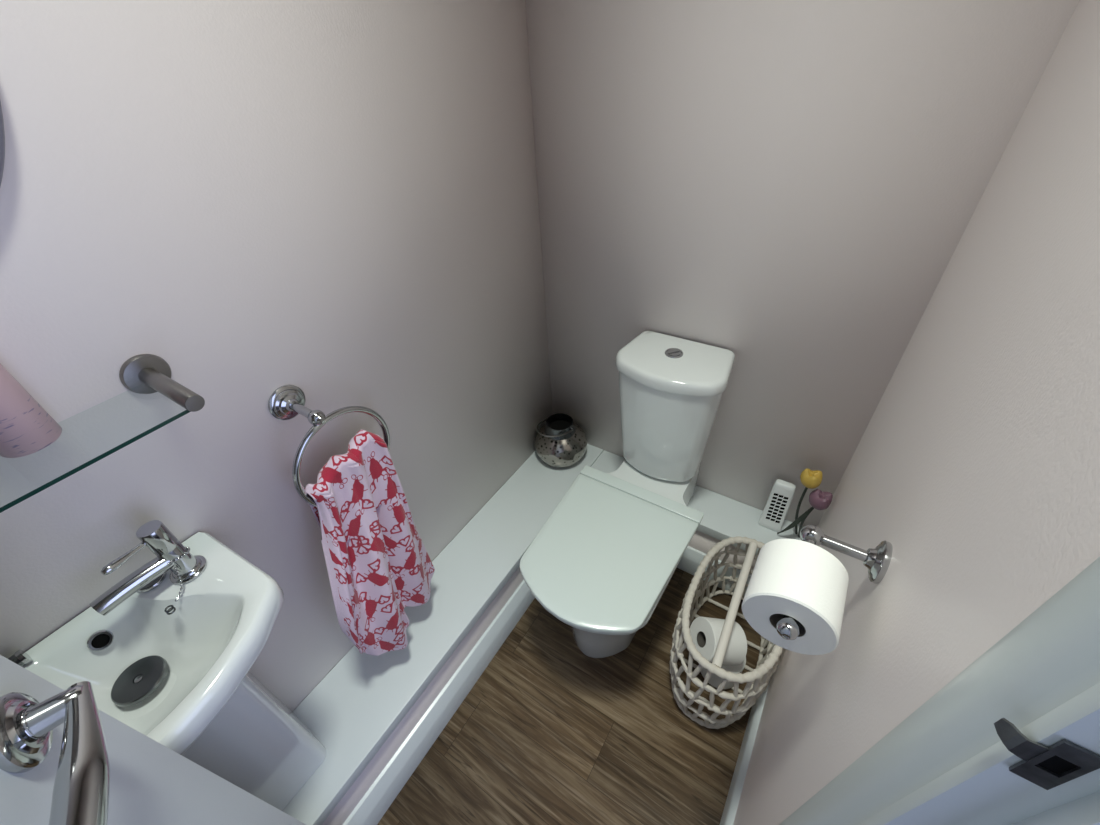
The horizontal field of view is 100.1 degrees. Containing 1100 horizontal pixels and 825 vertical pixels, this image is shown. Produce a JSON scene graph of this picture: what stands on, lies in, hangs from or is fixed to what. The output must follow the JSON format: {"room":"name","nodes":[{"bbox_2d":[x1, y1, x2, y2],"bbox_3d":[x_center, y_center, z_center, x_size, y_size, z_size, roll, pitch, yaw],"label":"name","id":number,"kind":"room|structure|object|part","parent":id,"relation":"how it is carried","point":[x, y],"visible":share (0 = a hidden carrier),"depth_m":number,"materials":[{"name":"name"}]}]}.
{"room":"bathroom","nodes":[
{"label":"bathroom","id":0,"kind":"room"},
{"bbox_2d":[0,0,552,710],"bbox_3d":[-0.590,-0.312,0.532,0.100,2.750,2.050,20,45,27],"label":"wall","id":1,"kind":"structure","parent":0,"point":[336,201],"depth_m":0.73,"materials":[{"name":"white paint"}]},
{"bbox_2d":[0,102,4,185],"bbox_3d":[-0.696,-0.258,0.239,0.016,0.544,0.544,20,45,27],"label":"round mirror","id":2,"kind":"object","parent":1,"relation":"attached to","point":[2,132],"visible":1,"depth_m":0.47,"materials":[{"name":"grey mirror"}]},
{"bbox_2d":[0,354,204,512],"bbox_3d":[-0.625,0.089,0.472,0.140,0.058,0.500,20,45,27],"label":"glass shelf","id":3,"kind":"object","parent":1,"relation":"attached to","point":[142,373],"visible":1,"depth_m":0.60,"materials":[{"name":"teal"}]},
{"bbox_2d":[0,363,61,457],"bbox_3d":[-0.616,-0.033,0.490,0.057,0.176,0.057,20,45,27],"label":"spray can","id":4,"kind":"object","parent":3,"relation":"on","point":[26,428],"visible":1,"depth_m":0.52,"materials":[{"name":"pink plastic"}]},
{"bbox_3d":[-0.624,0.097,0.474,0.122,0.005,0.438,20,45,27],"label":"glass panel","id":5,"kind":"part","parent":3,"relation":"part of","materials":[{"name":"teal"}]},
{"bbox_3d":[-0.503,-0.032,0.611,0.134,0.022,0.022,20,45,27],"label":"bracket arm","id":6,"kind":"part","parent":3,"relation":"part of","materials":[{"name":"silver metal"}]},
{"bbox_2d":[268,385,389,506],"bbox_3d":[-0.420,0.057,0.879,0.098,0.250,0.205,20,45,27],"label":"towel ring","id":7,"kind":"object","parent":1,"relation":"attached to","point":[286,402],"visible":0.79,"depth_m":0.81,"materials":[{"name":"silver metal"}]},
{"bbox_3d":[-0.434,-0.003,0.813,0.069,0.021,0.015,18,44,25],"label":"arm","id":8,"kind":"part","parent":7,"relation":"part of","materials":[{"name":"silver metal"}]},
{"bbox_2d":[304,430,434,655],"bbox_3d":[-0.385,0.305,0.993,0.128,0.541,0.269,17,43,24],"label":"hand towel","id":9,"kind":"object","parent":7,"relation":"hanging from","point":[378,563],"visible":1,"depth_m":0.95,"materials":[{"name":"multicoloured fabric"}]},
{"bbox_2d":[377,568,767,824],"bbox_3d":[0.452,1.125,0.893,2.400,0.050,2.050,20,45,27],"label":"floor","id":10,"kind":"structure","parent":0,"point":[550,732],"depth_m":1.21,"materials":[{"name":"brown wood"}]},
{"bbox_2d":[322,566,523,824],"bbox_3d":[-0.390,0.722,1.260,0.211,0.209,1.850,20,45,27],"label":"panel","id":11,"kind":"object","parent":10,"relation":"on","point":[347,804],"visible":0.11,"depth_m":1.15,"materials":[{"name":"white paint"}]},
{"bbox_2d":[283,444,602,824],"bbox_3d":[-0.393,0.628,1.181,0.220,0.036,1.850,20,45,27],"label":"ledge","id":12,"kind":"object","parent":11,"relation":"on","point":[356,707],"visible":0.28,"depth_m":1.19,"materials":[{"name":"white paint"}]},
{"bbox_2d":[22,532,325,810],"bbox_3d":[-0.547,0.565,0.777,0.283,0.585,0.385,20,45,27],"label":"basin","id":13,"kind":"object","parent":12,"relation":"on","point":[182,679],"visible":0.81,"depth_m":0.68,"materials":[{"name":"white ceramic"}]},
{"bbox_2d":[8,650,31,666],"bbox_3d":[-0.710,0.338,0.589,0.021,0.021,0.064,20,45,27],"label":"metal fitting","id":14,"kind":"object","parent":13,"relation":"on","point":[20,657],"visible":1,"depth_m":0.60,"materials":[{"name":"silver metal"}]},
{"bbox_3d":[-0.589,0.390,0.667,0.067,0.022,0.067,20,45,27],"label":"drain plate","id":15,"kind":"part","parent":13,"relation":"part of","materials":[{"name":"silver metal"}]},
{"bbox_2d":[89,520,206,615],"bbox_3d":[-0.562,0.227,0.645,0.073,0.106,0.124,15,42,22],"label":"mixer tap","id":16,"kind":"object","parent":13,"relation":"on","point":[171,554],"visible":1,"depth_m":0.65,"materials":[{"name":"silver metal"}]},
{"bbox_3d":[-0.576,0.196,0.623,0.012,0.015,0.054,10,41,16],"label":"lever","id":17,"kind":"part","parent":16,"relation":"part of","materials":[{"name":"silver metal"}]},
{"bbox_3d":[-0.584,0.240,0.649,0.028,0.031,0.095,20,45,27],"label":"spout","id":18,"kind":"part","parent":16,"relation":"part of","materials":[{"name":"silver metal"}]},
{"bbox_3d":[-0.546,0.232,0.682,0.038,0.046,0.070,-25,44,-24],"label":"bead chain","id":19,"kind":"part","parent":16,"relation":"part of","materials":[{"name":"silver metal"}]},
{"bbox_2d":[137,572,165,592],"bbox_3d":[-0.605,0.253,0.697,0.041,0.007,0.041,20,45,27],"label":"plug","id":20,"kind":"object","parent":13,"relation":"on","point":[156,582],"visible":0.27,"depth_m":0.69,"materials":[{"name":"silver metal"}]},
{"bbox_3d":[-0.560,0.382,0.630,0.282,0.116,0.385,20,45,27],"label":"basin bowl","id":21,"kind":"part","parent":13,"relation":"part of","materials":[{"name":"white ceramic"}]},
{"bbox_2d":[535,413,586,467],"bbox_3d":[0.035,0.089,1.639,0.189,0.177,0.196,20,45,27],"label":"lantern","id":22,"kind":"object","parent":12,"relation":"on","point":[560,442],"visible":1,"depth_m":1.59,"materials":[{"name":"silver glass"}]},
{"bbox_3d":[0.006,0.057,1.566,0.114,0.032,0.106,20,45,27],"label":"wire handle","id":23,"kind":"part","parent":22,"relation":"part of","materials":[{"name":"silver metal"}]},
{"bbox_2d":[343,580,534,824],"bbox_3d":[-0.333,0.844,1.186,0.026,0.105,1.683,20,45,27],"label":"baseboard","id":24,"kind":"structure","parent":10,"relation":"on","point":[371,808],"depth_m":1.21,"materials":[{"name":"white paint"}]},
{"bbox_2d":[520,331,734,657],"bbox_3d":[0.211,0.295,1.277,0.362,0.783,0.695,20,45,27],"label":"toilet","id":25,"kind":"object","parent":10,"relation":"on","point":[604,559],"visible":1,"depth_m":1.19,"materials":[{"name":"white ceramic"}]},
{"bbox_3d":[0.131,0.353,1.167,0.362,0.019,0.405,20,45,27],"label":"seat lid","id":26,"kind":"part","parent":25,"relation":"part of","materials":[{"name":"white plastic"}]},
{"bbox_3d":[0.320,-0.127,1.201,0.294,0.035,0.209,20,45,27],"label":"cistern lid","id":27,"kind":"part","parent":25,"relation":"part of","materials":[{"name":"white ceramic"}]},
{"bbox_2d":[688,530,755,573],"bbox_3d":[0.464,0.393,1.592,0.723,0.209,0.141,20,45,27],"label":"panel","id":28,"kind":"object","parent":10,"relation":"on","point":[702,542],"depth_m":1.47,"materials":[{"name":"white paint"}]},
{"bbox_2d":[591,450,803,554],"bbox_3d":[0.460,0.301,1.510,0.713,0.036,0.150,20,45,27],"label":"ledge","id":29,"kind":"object","parent":28,"relation":"on","point":[724,517],"visible":0.28,"depth_m":1.44,"materials":[{"name":"white paint"}]},
{"bbox_2d":[759,479,795,531],"bbox_3d":[0.671,0.275,1.358,0.064,0.171,0.045,20,45,27],"label":"air freshener","id":30,"kind":"object","parent":29,"relation":"on","point":[776,508],"visible":1,"depth_m":1.35,"materials":[{"name":"white plastic"}]},
{"bbox_2d":[777,489,832,537],"bbox_3d":[0.714,0.289,1.293,0.053,0.227,0.085,-30,46,-29],"label":"tulip","id":31,"kind":"object","parent":29,"relation":"on","point":[818,499],"visible":0.99,"depth_m":1.22,"materials":[{"name":"pink plant"}]},
{"bbox_3d":[0.727,0.309,1.312,0.017,0.171,0.031,20,45,27],"label":"stem","id":32,"kind":"part","parent":31,"relation":"part of","materials":[{"name":"green plant"}]},
{"bbox_2d":[795,468,821,533],"bbox_3d":[0.699,0.261,1.290,0.053,0.275,0.053,20,45,27],"label":"tulip","id":33,"kind":"object","parent":29,"relation":"on","point":[811,479],"visible":0.94,"depth_m":1.21,"materials":[{"name":"yellow plant"}]},
{"bbox_3d":[0.716,0.278,1.311,0.039,0.223,0.011,-9,39,-6],"label":"stem","id":34,"kind":"part","parent":33,"relation":"part of","materials":[{"name":"green plant"}]},
{"bbox_2d":[677,546,751,595],"bbox_3d":[0.427,0.481,1.569,0.683,0.105,0.026,20,45,27],"label":"baseboard","id":35,"kind":"structure","parent":28,"relation":"attached to","point":[691,558],"depth_m":1.51,"materials":[{"name":"white paint"}]},
{"bbox_2d":[670,536,782,728],"bbox_3d":[0.488,0.589,1.259,0.273,0.312,0.447,20,45,27],"label":"wicker basket","id":36,"kind":"object","parent":10,"relation":"on","point":[757,680],"visible":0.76,"depth_m":1.16,"materials":[{"name":"beige wicker"}]},
{"bbox_2d":[701,657,745,688],"bbox_3d":[0.478,0.693,1.282,0.108,0.098,0.108,20,45,27],"label":"toilet roll","id":37,"kind":"object","parent":36,"relation":"in","point":[714,680],"visible":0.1,"depth_m":1.24,"materials":[{"name":"white paper"}]},
{"bbox_2d":[690,617,746,665],"bbox_3d":[0.436,0.596,1.201,0.134,0.138,0.108,-6,39,-2],"label":"toilet roll","id":38,"kind":"object","parent":37,"relation":"on","point":[705,632],"visible":0.7,"depth_m":1.17,"materials":[{"name":"white paper"}]},
{"bbox_2d":[525,0,1078,525],"bbox_3d":[0.413,-0.677,0.896,1.034,2.750,0.100,20,45,27],"label":"wall","id":39,"kind":"structure","parent":0,"point":[787,187],"depth_m":0.99,"materials":[{"name":"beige paint"}]},
{"bbox_2d":[733,0,1099,824],"bbox_3d":[0.278,0.003,0.066,0.100,2.750,1.850,20,45,27],"label":"wall","id":40,"kind":"structure","parent":0,"point":[977,460],"depth_m":0.48,"materials":[{"name":"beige paint"}]},
{"bbox_2d":[0,655,305,824],"bbox_3d":[-0.209,0.411,0.217,0.089,1.970,0.625,-28,44,-26],"label":"door","id":41,"kind":"structure","parent":40,"relation":"in","point":[64,760],"depth_m":0.34,"materials":[{"name":"grey paint"}]},
{"bbox_3d":[-0.309,0.235,0.305,0.026,0.026,0.129,-26,44,-24],"label":"handle lever","id":42,"kind":"part","parent":41,"relation":"part of","materials":[{"name":"silver metal"}]},
{"bbox_2d":[720,643,773,824],"bbox_3d":[0.535,0.775,1.196,0.014,0.105,0.707,20,45,27],"label":"baseboard","id":43,"kind":"structure","parent":40,"relation":"attached to","point":[732,801],"depth_m":1.09,"materials":[{"name":"white paint"}]},
{"bbox_2d":[776,524,892,639],"bbox_3d":[0.355,0.218,0.578,0.100,0.057,0.191,20,45,27],"label":"toilet roll holder","id":44,"kind":"object","parent":40,"relation":"attached to","point":[877,560],"visible":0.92,"depth_m":0.60,"materials":[{"name":"silver metal"}]},
{"bbox_3d":[0.279,0.253,0.540,0.024,0.024,0.023,20,45,27],"label":"knob","id":45,"kind":"part","parent":44,"relation":"part of","materials":[{"name":"silver metal"}]},
{"bbox_2d":[742,539,848,654],"bbox_3d":[0.311,0.231,0.584,0.106,0.106,0.092,20,45,27],"label":"toilet roll","id":46,"kind":"object","parent":44,"relation":"hanging from","point":[800,580],"visible":0.96,"depth_m":0.55,"materials":[{"name":"white paper"}]},
{"bbox_3d":[0.389,0.180,0.621,0.065,0.015,0.015,20,45,27],"label":"arm","id":47,"kind":"part","parent":44,"relation":"part of","materials":[{"name":"silver metal"}]},
{"bbox_2d":[779,557,1099,824],"bbox_3d":[0.300,0.266,0.304,0.116,2.040,0.072,20,45,27],"label":"door frame","id":48,"kind":"structure","parent":40,"relation":"attached to","point":[1052,656],"depth_m":0.26,"materials":[{"name":"white paint"}]},
{"bbox_3d":[0.245,0.172,0.234,0.007,0.046,0.032,-31,46,-29],"label":"strike plate","id":49,"kind":"part","parent":48,"relation":"part of","materials":[{"name":"metal"}]}
]}

